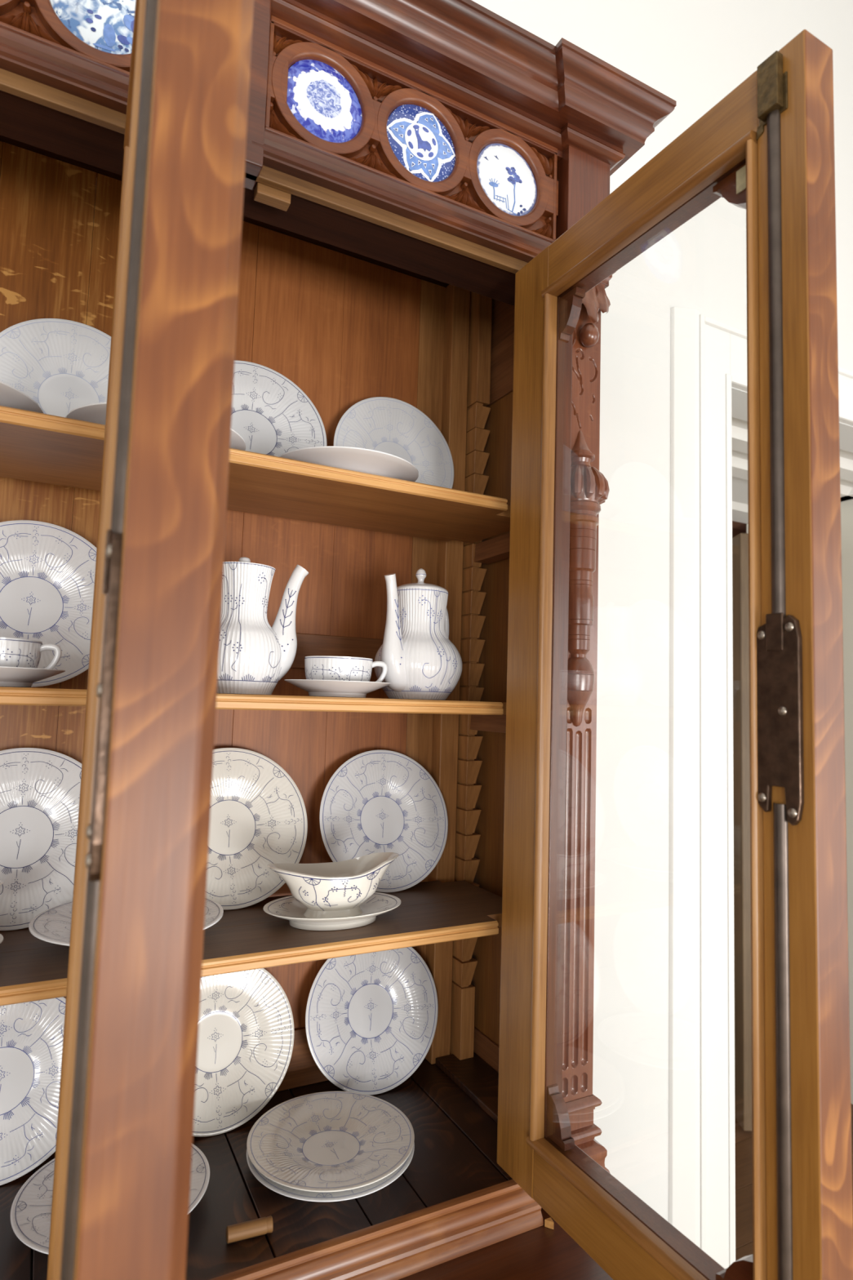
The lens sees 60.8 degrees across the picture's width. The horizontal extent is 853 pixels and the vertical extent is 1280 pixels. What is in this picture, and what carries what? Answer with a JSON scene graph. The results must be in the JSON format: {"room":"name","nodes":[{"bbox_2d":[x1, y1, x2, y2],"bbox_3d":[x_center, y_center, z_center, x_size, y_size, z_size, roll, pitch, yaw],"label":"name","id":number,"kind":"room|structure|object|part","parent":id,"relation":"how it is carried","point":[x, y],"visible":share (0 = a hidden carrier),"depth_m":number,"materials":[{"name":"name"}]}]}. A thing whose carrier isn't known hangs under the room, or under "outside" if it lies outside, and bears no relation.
{"room":"dining room","nodes":[
{"label":"dining room","id":0,"kind":"room"},
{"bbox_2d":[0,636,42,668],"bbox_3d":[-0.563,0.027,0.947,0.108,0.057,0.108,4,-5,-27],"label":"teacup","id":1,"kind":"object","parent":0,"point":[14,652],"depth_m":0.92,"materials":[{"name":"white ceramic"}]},
{"bbox_2d":[32,0,852,1222],"bbox_3d":[-0.292,-0.387,1.490,6.200,4.100,0.140,4,-5,-27],"label":"wall","id":2,"kind":"structure","parent":0,"point":[695,53],"depth_m":1.84,"materials":[{"name":"white paint"}]},
{"bbox_2d":[668,306,852,1268],"bbox_3d":[1.355,0.468,2.196,1.661,2.612,0.034,4,-5,-27],"label":"trim","id":3,"kind":"structure","parent":2,"relation":"attached to","point":[708,355],"depth_m":1.86,"materials":[{"name":"white paint"}]},
{"bbox_2d":[732,528,746,537],"bbox_3d":[0.930,-0.835,4.421,4.800,0.050,2.140,4,-5,-27],"label":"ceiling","id":4,"kind":"structure","parent":0,"point":[735,531],"depth_m":4.92,"materials":[{"name":"brown"}]},
{"bbox_2d":[732,520,748,533],"bbox_3d":[1.360,0.499,3.403,4.600,2.750,0.100,4,-5,-27],"label":"wall","id":5,"kind":"structure","parent":0,"point":[737,525],"depth_m":3.57,"materials":[{"name":"brown"}]},
{"bbox_2d":[732,533,752,1131],"bbox_3d":[1.228,0.730,3.228,0.040,2.228,0.950,2,-5,2],"label":"door","id":6,"kind":"structure","parent":5,"relation":"in","point":[741,757],"depth_m":2.77,"materials":[{"name":"brown wood"}]},
{"bbox_2d":[731,417,852,523],"bbox_3d":[1.182,-0.667,2.767,1.590,0.063,0.998,4,-5,-27],"label":"ceiling","id":7,"kind":"structure","parent":0,"point":[740,427],"depth_m":2.75,"materials":[{"name":"white paint"}]},
{"bbox_2d":[735,1103,852,1261],"bbox_3d":[1.077,1.925,3.747,4.800,0.049,3.140,4,-5,-27],"label":"floor","id":8,"kind":"structure","parent":0,"point":[744,1139],"depth_m":2.36,"materials":[{"name":"brown wood"}]},
{"bbox_2d":[746,499,852,1104],"bbox_3d":[1.764,0.636,3.062,0.120,2.445,0.860,4,-5,-27],"label":"wall","id":9,"kind":"structure","parent":0,"point":[846,507],"depth_m":3.02,"materials":[{"name":"white paint"}]},
{"bbox_3d":[0.721,1.547,-0.737,6.200,0.060,4.512,4,-5,-27],"label":"floor","id":10,"kind":"structure","parent":0,"visible":0},
{"bbox_2d":[30,1208,613,1279],"bbox_3d":[-0.358,1.214,0.825,1.350,0.796,0.735,4,-5,-27],"label":"base cabinet","id":11,"kind":"object","parent":10,"relation":"on","point":[542,1252],"visible":0.04,"depth_m":0.98,"materials":[{"name":"brown wood"}]},
{"bbox_2d":[0,0,852,1279],"bbox_3d":[-0.277,-0.083,0.863,1.509,1.798,0.891,4,-5,-27],"label":"display cabinet","id":12,"kind":"object","parent":11,"relation":"on","point":[411,202],"visible":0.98,"depth_m":0.97,"materials":[{"name":"brown wood"}]},
{"bbox_3d":[-0.572,-0.820,0.857,0.523,0.180,0.014,4,-5,-27],"label":"frieze panel","id":13,"kind":"part","parent":12,"relation":"part of","materials":[{"name":"brown wood"}]},
{"bbox_2d":[0,996,66,1185],"bbox_3d":[-0.623,0.646,1.061,0.258,0.249,0.074,4,-5,-27],"label":"dinner plate","id":14,"kind":"object","parent":12,"relation":"on","point":[32,1033],"visible":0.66,"depth_m":1.09,"materials":[{"name":"white ceramic"}]},
{"bbox_3d":[-0.568,-0.707,0.823,0.539,0.052,0.034,4,-5,-27],"label":"frieze moulding","id":15,"kind":"part","parent":12,"relation":"part of","materials":[{"name":"brown wood"}]},
{"bbox_3d":[-0.204,0.403,0.407,0.008,0.567,0.015,4,-5,-25],"label":"bolt rod","id":16,"kind":"part","parent":12,"relation":"part of","materials":[{"name":"metal"}]},
{"bbox_3d":[-0.411,-0.803,0.920,0.124,0.124,0.009,4,-5,-27],"label":"inset plate","id":17,"kind":"part","parent":12,"relation":"part of","materials":[{"name":"blue ceramic"}]},
{"bbox_2d":[9,1143,209,1253],"bbox_3d":[-0.425,0.757,0.989,0.248,0.028,0.248,0,-5,22],"label":"serving plate","id":18,"kind":"object","parent":12,"relation":"on","point":[31,1207],"visible":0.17,"depth_m":0.96,"materials":[{"name":"white ceramic"}]},
{"bbox_3d":[-0.181,-0.349,0.470,0.008,0.593,0.015,4,-5,-25],"label":"bolt rod","id":19,"kind":"part","parent":12,"relation":"part of","materials":[{"name":"metal"}]},
{"bbox_3d":[-0.257,0.035,0.648,0.058,1.376,0.505,4,-5,-25],"label":"cabinet door","id":20,"kind":"part","parent":12,"relation":"part of","materials":[{"name":"brown wood"}]},
{"bbox_2d":[192,968,293,1136],"bbox_3d":[-0.345,0.666,1.202,0.260,0.250,0.075,4,-5,-27],"label":"dinner plate","id":21,"kind":"object","parent":12,"relation":"on","point":[246,1029],"visible":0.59,"depth_m":1.22,"materials":[{"name":"white ceramic"}]},
{"bbox_2d":[225,1215,273,1243],"bbox_3d":[-0.229,0.764,0.942,0.058,0.018,0.018,4,-5,-22],"label":"wooden peg","id":22,"kind":"object","parent":12,"relation":"on","point":[264,1225],"visible":1,"depth_m":0.94,"materials":[{"name":"brown wood"}]},
{"bbox_2d":[0,880,502,1005],"bbox_3d":[-0.411,0.433,1.037,1.219,0.021,0.270,4,-5,-27],"label":"shelf","id":23,"kind":"object","parent":12,"relation":"attached to","point":[32,968],"visible":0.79,"depth_m":1.06,"materials":[{"name":"brown wood"}]},
{"bbox_2d":[0,880,4,943],"bbox_3d":[-0.642,0.354,0.890,0.219,0.098,0.149,4,-5,-25],"label":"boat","id":24,"kind":"object","parent":23,"relation":"on","point":[1,882],"visible":1,"depth_m":0.94,"materials":[{"name":"white ceramic"}]},
{"bbox_2d":[0,747,81,930],"bbox_3d":[-0.610,0.292,1.089,0.265,0.255,0.077,4,-5,-25],"label":"dinner plate","id":25,"kind":"object","parent":23,"relation":"on","point":[40,788],"visible":0.76,"depth_m":1.11,"materials":[{"name":"white ceramic"}]},
{"bbox_2d":[28,897,223,946],"bbox_3d":[-0.414,0.402,1.014,0.250,0.037,0.250,6,-6,-42],"label":"serving plate","id":26,"kind":"object","parent":23,"relation":"on","point":[53,925],"visible":0.15,"depth_m":0.99,"materials":[{"name":"white ceramic"}]},
{"bbox_2d":[205,747,307,910],"bbox_3d":[-0.329,0.313,1.225,0.267,0.254,0.084,4,-5,-27],"label":"dinner plate","id":27,"kind":"object","parent":23,"relation":"on","point":[258,816],"visible":0.65,"depth_m":1.25,"materials":[{"name":"white ceramic"}]},
{"bbox_2d":[262,852,401,930],"bbox_3d":[-0.144,0.390,1.140,0.219,0.098,0.149,4,-5,-23],"label":"boat","id":28,"kind":"object","parent":23,"relation":"on","point":[340,895],"visible":1,"depth_m":1.11,"materials":[{"name":"white ceramic"}]},
{"bbox_2d":[319,750,448,892],"bbox_3d":[-0.075,0.334,1.359,0.261,0.249,0.080,4,-5,-28],"label":"dinner plate","id":29,"kind":"object","parent":23,"relation":"on","point":[376,801],"visible":0.93,"depth_m":1.37,"materials":[{"name":"white ceramic"}]},
{"bbox_2d":[0,687,506,715],"bbox_3d":[-0.400,0.086,1.066,1.219,0.021,0.270,4,-5,-27],"label":"shelf","id":30,"kind":"object","parent":12,"relation":"attached to","point":[8,695],"visible":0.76,"depth_m":1.03,"materials":[{"name":"brown wood"}]},
{"bbox_2d":[0,666,65,687],"bbox_3d":[-0.564,0.048,0.946,0.168,0.024,0.168,4,-5,-27],"label":"saucer","id":31,"kind":"object","parent":30,"relation":"on","point":[10,677],"visible":0.97,"depth_m":0.92,"materials":[{"name":"white ceramic"}]},
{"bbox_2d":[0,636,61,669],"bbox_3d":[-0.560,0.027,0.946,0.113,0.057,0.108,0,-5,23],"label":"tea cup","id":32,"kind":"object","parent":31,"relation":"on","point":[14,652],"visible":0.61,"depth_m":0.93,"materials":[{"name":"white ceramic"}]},
{"bbox_3d":[-0.505,0.028,0.967,0.034,0.047,0.011,3,-5,-19],"label":"handle","id":33,"kind":"part","parent":32,"relation":"part of","materials":[{"name":"white ceramic"}]},
{"bbox_2d":[0,520,96,687],"bbox_3d":[-0.613,-0.058,1.125,0.264,0.262,0.051,4,-5,-28],"label":"dinner plate","id":34,"kind":"object","parent":30,"relation":"on","point":[47,570],"visible":0.76,"depth_m":1.14,"materials":[{"name":"white ceramic"}]},
{"bbox_2d":[217,556,308,694],"bbox_3d":[-0.284,-0.023,1.129,0.147,0.214,0.140,-1,-5,29],"label":"coffee pot","id":35,"kind":"object","parent":30,"relation":"on","point":[254,655],"visible":0.74,"depth_m":1.09,"materials":[{"name":"white ceramic"}]},
{"bbox_3d":[-0.285,-0.121,1.137,0.018,0.018,0.018,4,-5,-27],"label":"knob","id":36,"kind":"part","parent":35,"relation":"part of","materials":[{"name":"white ceramic"}]},
{"bbox_3d":[-0.231,-0.029,1.145,0.081,0.185,0.057,4,-5,-27],"label":"spout","id":37,"kind":"part","parent":35,"relation":"part of","materials":[{"name":"white ceramic"}]},
{"bbox_2d":[284,679,391,697],"bbox_3d":[-0.140,0.078,1.148,0.168,0.024,0.168,4,-5,-27],"label":"saucer","id":38,"kind":"object","parent":30,"relation":"on","point":[326,688],"visible":0.96,"depth_m":1.10,"materials":[{"name":"white ceramic"}]},
{"bbox_2d":[304,655,387,682],"bbox_3d":[-0.137,0.057,1.148,0.114,0.057,0.108,-1,-6,32],"label":"tea cup","id":39,"kind":"object","parent":38,"relation":"on","point":[316,667],"visible":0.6,"depth_m":1.11,"materials":[{"name":"white ceramic"}]},
{"bbox_3d":[-0.080,0.057,1.161,0.034,0.047,0.011,3,-5,-10],"label":"handle","id":40,"kind":"part","parent":39,"relation":"part of","materials":[{"name":"white ceramic"}]},
{"bbox_2d":[373,568,462,700],"bbox_3d":[-0.013,-0.011,1.272,0.155,0.230,0.155,3,-5,-14],"label":"coffee pot","id":41,"kind":"object","parent":30,"relation":"on","point":[422,662],"visible":0.98,"depth_m":1.21,"materials":[{"name":"white ceramic"}]},
{"bbox_3d":[-0.050,-0.011,1.215,0.048,0.197,0.069,-1,-6,31],"label":"spout","id":42,"kind":"part","parent":41,"relation":"part of","materials":[{"name":"white ceramic"}]},
{"bbox_3d":[-0.010,-0.112,1.280,0.019,0.027,0.019,4,-5,-27],"label":"knob","id":43,"kind":"part","parent":41,"relation":"part of","materials":[{"name":"white ceramic"}]},
{"bbox_3d":[-0.010,-0.092,1.278,0.096,0.015,0.096,4,-5,-27],"label":"lid","id":44,"kind":"part","parent":41,"relation":"part of","materials":[{"name":"white ceramic"}]},
{"bbox_3d":[0.024,-0.006,1.327,0.010,0.134,0.058,-1,-6,33],"label":"handle","id":45,"kind":"part","parent":41,"relation":"part of","materials":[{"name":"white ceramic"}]},
{"bbox_2d":[0,405,510,542],"bbox_3d":[-0.390,-0.253,1.094,1.219,0.021,0.270,4,-5,-27],"label":"shelf","id":46,"kind":"object","parent":12,"relation":"attached to","point":[35,446],"visible":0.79,"depth_m":1.13,"materials":[{"name":"brown wood"}]},
{"bbox_2d":[0,381,44,413],"bbox_3d":[-0.641,-0.302,0.949,0.250,0.037,0.250,2,-5,3],"label":"serving plate","id":47,"kind":"object","parent":46,"relation":"on","point":[10,397],"visible":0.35,"depth_m":0.94,"materials":[{"name":"white ceramic"}]},
{"bbox_2d":[0,318,111,417],"bbox_3d":[-0.576,-0.393,1.172,0.261,0.259,0.048,4,-5,-28],"label":"dinner plate","id":48,"kind":"object","parent":46,"relation":"on","point":[63,365],"visible":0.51,"depth_m":1.18,"materials":[{"name":"white ceramic"}]},
{"bbox_2d":[65,402,245,450],"bbox_3d":[-0.397,-0.284,1.075,0.250,0.037,0.250,-1,-6,32],"label":"serving plate","id":49,"kind":"object","parent":46,"relation":"on","point":[94,412],"visible":0.04,"depth_m":0.99,"materials":[{"name":"white ceramic"}]},
{"bbox_2d":[231,360,326,456],"bbox_3d":[-0.309,-0.378,1.298,0.273,0.266,0.071,4,-5,-27],"label":"dinner plate","id":50,"kind":"object","parent":46,"relation":"on","point":[273,415],"visible":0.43,"depth_m":1.33,"materials":[{"name":"white ceramic"}]},
{"bbox_2d":[277,445,418,481],"bbox_3d":[-0.134,-0.264,1.210,0.240,0.036,0.240,5,-6,-37],"label":"serving plate","id":51,"kind":"object","parent":46,"relation":"on","point":[355,459],"visible":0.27,"depth_m":1.13,"materials":[{"name":"white ceramic"}]},
{"bbox_2d":[333,396,453,488],"bbox_3d":[-0.062,-0.356,1.436,0.261,0.258,0.051,4,-5,-29],"label":"dinner plate","id":52,"kind":"object","parent":46,"relation":"on","point":[393,426],"visible":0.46,"depth_m":1.46,"materials":[{"name":"white ceramic"}]},
{"bbox_3d":[-0.293,-0.667,0.976,1.188,0.053,0.012,4,-5,-27],"label":"rail","id":53,"kind":"part","parent":12,"relation":"part of","materials":[{"name":"brown wood"}]},
{"bbox_3d":[-0.543,0.732,1.152,1.220,0.100,0.008,4,-5,-27],"label":"rail","id":54,"kind":"part","parent":12,"relation":"part of","materials":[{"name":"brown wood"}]},
{"bbox_3d":[-0.148,-0.784,1.056,0.124,0.124,0.009,4,-5,-27],"label":"inset plate","id":55,"kind":"part","parent":12,"relation":"part of","materials":[{"name":"blue ceramic"}]},
{"bbox_2d":[246,1142,414,1201],"bbox_3d":[-0.145,0.778,1.105,0.252,0.024,0.252,-3,-6,42],"label":"plate","id":56,"kind":"object","parent":12,"relation":"on","point":[299,1194],"visible":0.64,"depth_m":1.00,"materials":[{"name":"white ceramic"}]},
{"bbox_2d":[246,1091,414,1191],"bbox_3d":[-0.145,0.767,1.107,0.252,0.024,0.252,4,-5,-29],"label":"plate","id":57,"kind":"object","parent":56,"relation":"on","point":[324,1141],"visible":1,"depth_m":1.11,"materials":[{"name":"white ceramic"}]},
{"bbox_3d":[-0.161,0.026,1.402,0.405,0.066,0.004,4,-5,-27],"label":"rail","id":58,"kind":"part","parent":12,"relation":"part of","materials":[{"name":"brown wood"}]},
{"bbox_2d":[305,946,438,1095],"bbox_3d":[-0.096,0.682,1.335,0.263,0.254,0.073,4,-5,-26],"label":"dinner plate","id":59,"kind":"object","parent":12,"relation":"on","point":[371,1018],"visible":0.93,"depth_m":1.34,"materials":[{"name":"white ceramic"}]},
{"bbox_3d":[-0.321,0.786,0.819,1.094,0.055,0.031,4,-5,-27],"label":"door sill","id":60,"kind":"part","parent":12,"relation":"part of","materials":[{"name":"brown wood"}]},
{"bbox_3d":[-0.005,-0.665,1.114,0.534,0.052,0.034,4,-5,-27],"label":"frieze moulding","id":61,"kind":"part","parent":12,"relation":"part of","materials":[{"name":"brown wood"}]},
{"bbox_3d":[-0.009,-0.779,1.148,0.501,0.180,0.014,4,-5,-27],"label":"frieze panel","id":62,"kind":"part","parent":12,"relation":"part of","materials":[{"name":"brown wood"}]},
{"bbox_3d":[-0.290,-0.881,1.009,1.179,0.026,0.045,4,-5,-27],"label":"frieze rail","id":63,"kind":"part","parent":12,"relation":"part of","materials":[{"name":"brown wood"}]},
{"bbox_3d":[-0.275,-0.928,0.980,1.173,0.095,0.129,4,-5,-27],"label":"cornice","id":64,"kind":"part","parent":12,"relation":"part of","materials":[{"name":"brown wood"}]},
{"bbox_3d":[-0.006,-0.773,1.130,0.124,0.124,0.009,4,-5,-27],"label":"inset plate","id":65,"kind":"part","parent":12,"relation":"part of","materials":[{"name":"blue ceramic"}]},
{"bbox_3d":[0.042,0.032,1.496,0.042,1.585,0.044,4,-5,-27],"label":"corner post","id":66,"kind":"part","parent":12,"relation":"part of","materials":[{"name":"brown wood"}]},
{"bbox_3d":[0.162,0.789,1.314,0.006,0.055,0.368,4,-5,-27],"label":"rail","id":67,"kind":"part","parent":12,"relation":"part of","materials":[{"name":"brown wood"}]},
{"bbox_3d":[0.187,0.030,1.386,0.006,1.620,0.382,4,-5,-27],"label":"panel","id":68,"kind":"part","parent":12,"relation":"part of","materials":[{"name":"brown wood"}]},
{"bbox_3d":[0.205,-0.636,1.432,0.006,0.255,0.368,4,-5,-27],"label":"rail","id":69,"kind":"part","parent":12,"relation":"part of","materials":[{"name":"brown wood"}]},
{"bbox_3d":[0.136,-0.763,1.203,0.124,0.124,0.009,4,-5,-27],"label":"inset plate","id":70,"kind":"part","parent":12,"relation":"part of","materials":[{"name":"white ceramic"}]},
{"bbox_3d":[0.271,0.074,0.923,0.058,1.376,0.505,4,-5,-29],"label":"cabinet door","id":71,"kind":"part","parent":12,"relation":"part of","materials":[{"name":"brown wood"}]},
{"bbox_3d":[0.359,-0.310,0.749,0.008,0.593,0.015,4,-5,-29],"label":"bolt rod","id":72,"kind":"part","parent":12,"relation":"part of","materials":[{"name":"metal"}]},
{"bbox_3d":[0.336,0.442,0.687,0.008,0.567,0.015,4,-5,-29],"label":"bolt rod","id":73,"kind":"part","parent":12,"relation":"part of","materials":[{"name":"metal"}]}
]}

